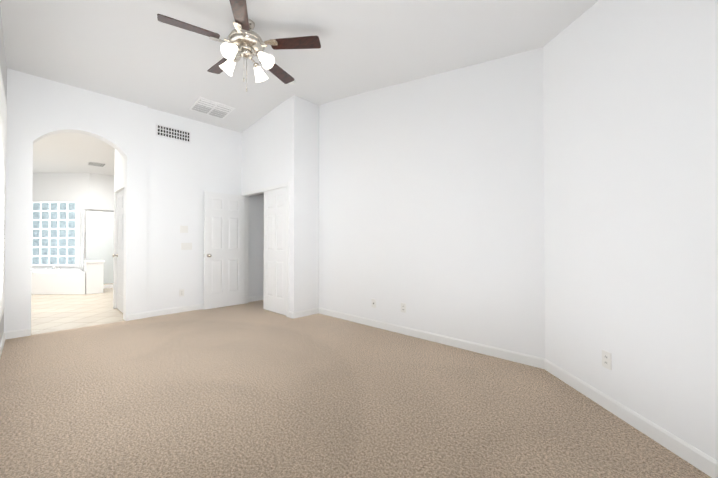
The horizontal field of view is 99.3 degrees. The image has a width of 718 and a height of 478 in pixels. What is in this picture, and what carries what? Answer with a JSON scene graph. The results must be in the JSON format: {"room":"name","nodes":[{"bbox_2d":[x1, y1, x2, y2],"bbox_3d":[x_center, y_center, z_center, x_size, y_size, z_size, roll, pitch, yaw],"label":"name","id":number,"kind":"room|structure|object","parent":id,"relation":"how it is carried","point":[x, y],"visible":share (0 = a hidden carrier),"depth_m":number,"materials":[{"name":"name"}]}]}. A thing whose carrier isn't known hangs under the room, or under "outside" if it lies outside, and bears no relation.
{"room":"empty bedroom","nodes":[
{"label":"empty bedroom","id":0,"kind":"room"},
{"bbox_2d":[0,8,6,341],"bbox_3d":[-1.048,-0.710,0.606,9.100,3.750,0.120,-1,-1,43],"label":"wall","id":1,"kind":"structure","parent":0,"point":[3,64],"depth_m":3.24,"materials":[{"name":"white paint"}]},
{"bbox_2d":[0,67,6,320],"bbox_3d":[-3.679,-0.383,3.141,1.410,2.450,0.006,-1,-1,43],"label":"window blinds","id":2,"kind":"object","parent":1,"relation":"attached to","point":[3,127],"visible":1,"depth_m":3.25,"materials":[{"name":"white"}]},
{"bbox_2d":[0,295,717,477],"bbox_3d":[0.490,1.135,2.149,8.980,0.092,4.777,-1,-1,43],"label":"baseboard","id":3,"kind":"structure","parent":1,"relation":"attached to","point":[695,457],"depth_m":2.82,"materials":[{"name":"white paint"}]},
{"bbox_2d":[32,173,88,268],"bbox_3d":[-9.020,-0.256,8.163,3.750,3.000,0.120,0,-1,1],"label":"wall","id":4,"kind":"structure","parent":0,"point":[60,187],"depth_m":8.09,"materials":[{"name":"white paint"}]},
{"bbox_2d":[32,265,74,266],"bbox_3d":[-8.237,0.712,8.066,1.480,0.033,0.024,0,-1,1],"label":"sill","id":5,"kind":"structure","parent":4,"relation":"attached to","point":[52,265],"depth_m":8.05,"materials":[{"name":"white paint"}]},
{"bbox_2d":[32,202,74,264],"bbox_3d":[-8.236,-0.146,8.141,1.438,1.678,0.074,0,-1,1],"label":"window","id":6,"kind":"structure","parent":4,"relation":"in","point":[53,233],"depth_m":8.11,"materials":[{"name":"white glass"}]},
{"bbox_2d":[33,133,114,175],"bbox_3d":[-6.620,-1.813,7.422,8.271,0.100,8.000,-1,-1,43],"label":"ceiling","id":7,"kind":"structure","parent":0,"point":[66,153],"depth_m":6.41,"materials":[{"name":"white paint"}]},
{"bbox_2d":[87,161,105,166],"bbox_3d":[-6.162,-1.756,7.170,0.400,0.020,0.300,-1,-1,43],"label":"ceiling vent","id":8,"kind":"object","parent":7,"relation":"in","point":[96,164],"visible":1,"depth_m":7.15,"materials":[{"name":"white metal"}]},
{"bbox_2d":[31,288,124,334],"bbox_3d":[-6.565,1.268,7.339,8.420,0.056,8.000,-1,-1,43],"label":"floor","id":9,"kind":"structure","parent":0,"point":[53,312],"depth_m":5.12,"materials":[{"name":"beige tile"}]},
{"bbox_2d":[31,265,84,293],"bbox_3d":[-7.981,0.917,7.100,3.192,0.633,2.128,-1,-1,43],"label":"deck","id":10,"kind":"object","parent":9,"relation":"on","point":[48,280],"visible":0.6,"depth_m":6.80,"materials":[{"name":"white plastic"}]},
{"bbox_2d":[84,260,104,293],"bbox_3d":[-6.110,0.868,7.039,0.440,0.730,0.325,-1,-1,43],"label":"pedestal","id":11,"kind":"object","parent":9,"relation":"on","point":[94,272],"visible":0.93,"depth_m":6.89,"materials":[{"name":"white paint"}]},
{"bbox_2d":[80,209,113,288],"bbox_3d":[-6.490,0.259,8.140,0.848,1.970,1.340,-1,-1,43],"label":"shower enclosure","id":12,"kind":"object","parent":9,"relation":"on","point":[96,234],"visible":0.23,"depth_m":7.64,"materials":[{"name":"white glass"}]},
{"bbox_2d":[89,173,114,209],"bbox_3d":[-5.982,-0.259,7.871,7.970,3.000,6.450,-1,-1,43],"label":"wall","id":13,"kind":"structure","parent":0,"point":[101,191],"depth_m":8.26,"materials":[{"name":"white paint"}]},
{"bbox_2d":[114,149,124,188],"bbox_3d":[-3.906,-0.288,5.096,1.150,3.000,0.120,-1,-1,43],"label":"wall","id":14,"kind":"structure","parent":0,"point":[119,168],"depth_m":5.20,"materials":[{"name":"white paint"}]},
{"bbox_2d":[112,189,123,312],"bbox_3d":[-3.938,0.193,5.087,0.824,2.018,0.175,-1,-1,43],"label":"bathroom door","id":15,"kind":"structure","parent":14,"relation":"in","point":[120,252],"depth_m":5.15,"materials":[{"name":"white paint"}]},
{"bbox_2d":[113,183,123,308],"bbox_3d":[-3.929,0.162,5.104,0.960,2.100,0.138,-1,-1,43],"label":"door frame","id":16,"kind":"structure","parent":14,"relation":"attached to","point":[118,188],"depth_m":5.34,"materials":[{"name":"white paint"}]},
{"bbox_2d":[4,68,263,331],"bbox_3d":[-2.753,-0.660,5.366,0.175,3.750,5.120,-1,-1,43],"label":"wall","id":17,"kind":"structure","parent":0,"point":[38,108],"depth_m":4.65,"materials":[{"name":"white paint"}]},
{"bbox_2d":[156,123,190,143],"bbox_3d":[-3.022,-1.719,4.985,0.016,0.200,0.510,-1,-1,43],"label":"air vent","id":18,"kind":"object","parent":17,"relation":"in","point":[168,132],"visible":1,"depth_m":4.97,"materials":[{"name":"white metal"}]},
{"bbox_2d":[179,289,183,296],"bbox_3d":[-2.936,0.892,5.055,0.008,0.115,0.072,-1,-1,43],"label":"electrical outlet","id":19,"kind":"object","parent":17,"relation":"attached to","point":[181,292],"visible":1,"depth_m":5.05,"materials":[{"name":"white plastic"}]},
{"bbox_2d":[180,226,187,232],"bbox_3d":[-2.913,-0.162,5.085,0.016,0.118,0.118,-1,-1,43],"label":"switch plate","id":20,"kind":"object","parent":17,"relation":"attached to","point":[183,229],"depth_m":5.08,"materials":[{"name":"white plastic"}]},
{"bbox_2d":[181,243,191,249],"bbox_3d":[-2.886,0.122,5.112,0.016,0.118,0.165,-1,-1,43],"label":"switch plate","id":21,"kind":"object","parent":17,"relation":"attached to","point":[185,246],"depth_m":5.11,"materials":[{"name":"white plastic"}]},
{"bbox_2d":[203,191,244,309],"bbox_3d":[-2.399,0.197,5.473,0.175,2.018,0.720,-1,-1,43],"label":"closet door","id":22,"kind":"structure","parent":17,"relation":"in","point":[223,250],"depth_m":5.43,"materials":[{"name":"white paint"}]},
{"bbox_2d":[241,95,299,311],"bbox_3d":[-1.585,-0.661,5.274,1.710,3.750,0.100,-1,-1,43],"label":"wall","id":23,"kind":"structure","parent":0,"point":[270,148],"depth_m":4.90,"materials":[{"name":"white paint"}]},
{"bbox_2d":[242,182,288,316],"bbox_3d":[-1.619,0.169,5.288,1.550,2.090,0.118,-1,-1,43],"label":"trim","id":24,"kind":"structure","parent":23,"relation":"attached to","point":[246,238],"depth_m":5.57,"materials":[{"name":"white paint"}]},
{"bbox_2d":[263,187,285,314],"bbox_3d":[-1.372,0.193,5.021,0.718,2.018,0.045,-1,-1,43],"label":"closet door","id":25,"kind":"structure","parent":23,"relation":"in","point":[274,295],"depth_m":5.01,"materials":[{"name":"white paint"}]},
{"bbox_2d":[0,0,598,132],"bbox_3d":[0.614,-1.746,2.239,9.480,1.198,5.120,-1,-1,43],"label":"ceiling","id":26,"kind":"structure","parent":0,"point":[136,51],"depth_m":3.22,"materials":[{"name":"white paint"}]},
{"bbox_2d":[189,97,234,118],"bbox_3d":[-2.359,-2.088,4.904,0.458,0.073,0.540,-1,-1,43],"label":"ceiling vent","id":27,"kind":"object","parent":26,"relation":"in","point":[202,105],"visible":1,"depth_m":4.87,"materials":[{"name":"white metal"}]},
{"bbox_2d":[157,0,320,91],"bbox_3d":[-1.119,-1.762,2.955,1.343,0.667,1.389,-1,-1,43],"label":"ceiling fan","id":28,"kind":"object","parent":26,"relation":"hanging from","point":[244,41],"visible":1,"depth_m":2.86,"materials":[{"name":"brown wood"}]},
{"bbox_2d":[299,98,318,310],"bbox_3d":[-0.468,-0.661,5.307,0.120,3.750,1.470,-1,-1,43],"label":"wall","id":29,"kind":"structure","parent":0,"point":[308,205],"depth_m":4.84,"materials":[{"name":"white paint"}]},
{"bbox_2d":[0,300,710,477],"bbox_3d":[0.650,1.212,2.174,9.180,0.060,5.120,-1,-1,43],"label":"floor carpet","id":30,"kind":"object","parent":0,"point":[254,389],"visible":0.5,"depth_m":2.11,"materials":[{"name":"beige carpet"}]},
{"bbox_2d":[319,47,544,358],"bbox_3d":[0.637,-0.675,3.888,3.430,3.750,0.120,-1,-1,43],"label":"wall","id":31,"kind":"structure","parent":0,"point":[431,202],"depth_m":3.50,"materials":[{"name":"white paint"}]},
{"bbox_2d":[372,299,375,307],"bbox_3d":[0.201,0.883,4.189,0.072,0.115,0.009,-1,-1,43],"label":"outlet","id":32,"kind":"object","parent":31,"relation":"attached to","point":[373,303],"visible":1,"depth_m":4.18,"materials":[{"name":"white plastic"}]},
{"bbox_2d":[401,303,405,312],"bbox_3d":[0.560,0.869,3.856,0.072,0.115,0.008,-1,-1,43],"label":"electrical outlet","id":33,"kind":"object","parent":31,"relation":"attached to","point":[403,307],"visible":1,"depth_m":3.85,"materials":[{"name":"white plastic"}]},
{"bbox_2d":[543,0,717,460],"bbox_3d":[1.856,-0.714,0.215,0.120,3.750,5.200,0,-1,-2],"label":"wall","id":34,"kind":"structure","parent":0,"point":[630,90],"depth_m":1.90,"materials":[{"name":"white paint"}]},
{"bbox_2d":[602,350,611,369],"bbox_3d":[1.724,0.841,2.125,0.008,0.115,0.072,0,-1,-2],"label":"electrical outlet","id":35,"kind":"object","parent":34,"relation":"attached to","point":[606,359],"visible":1,"depth_m":2.11,"materials":[{"name":"white plastic"}]}
]}

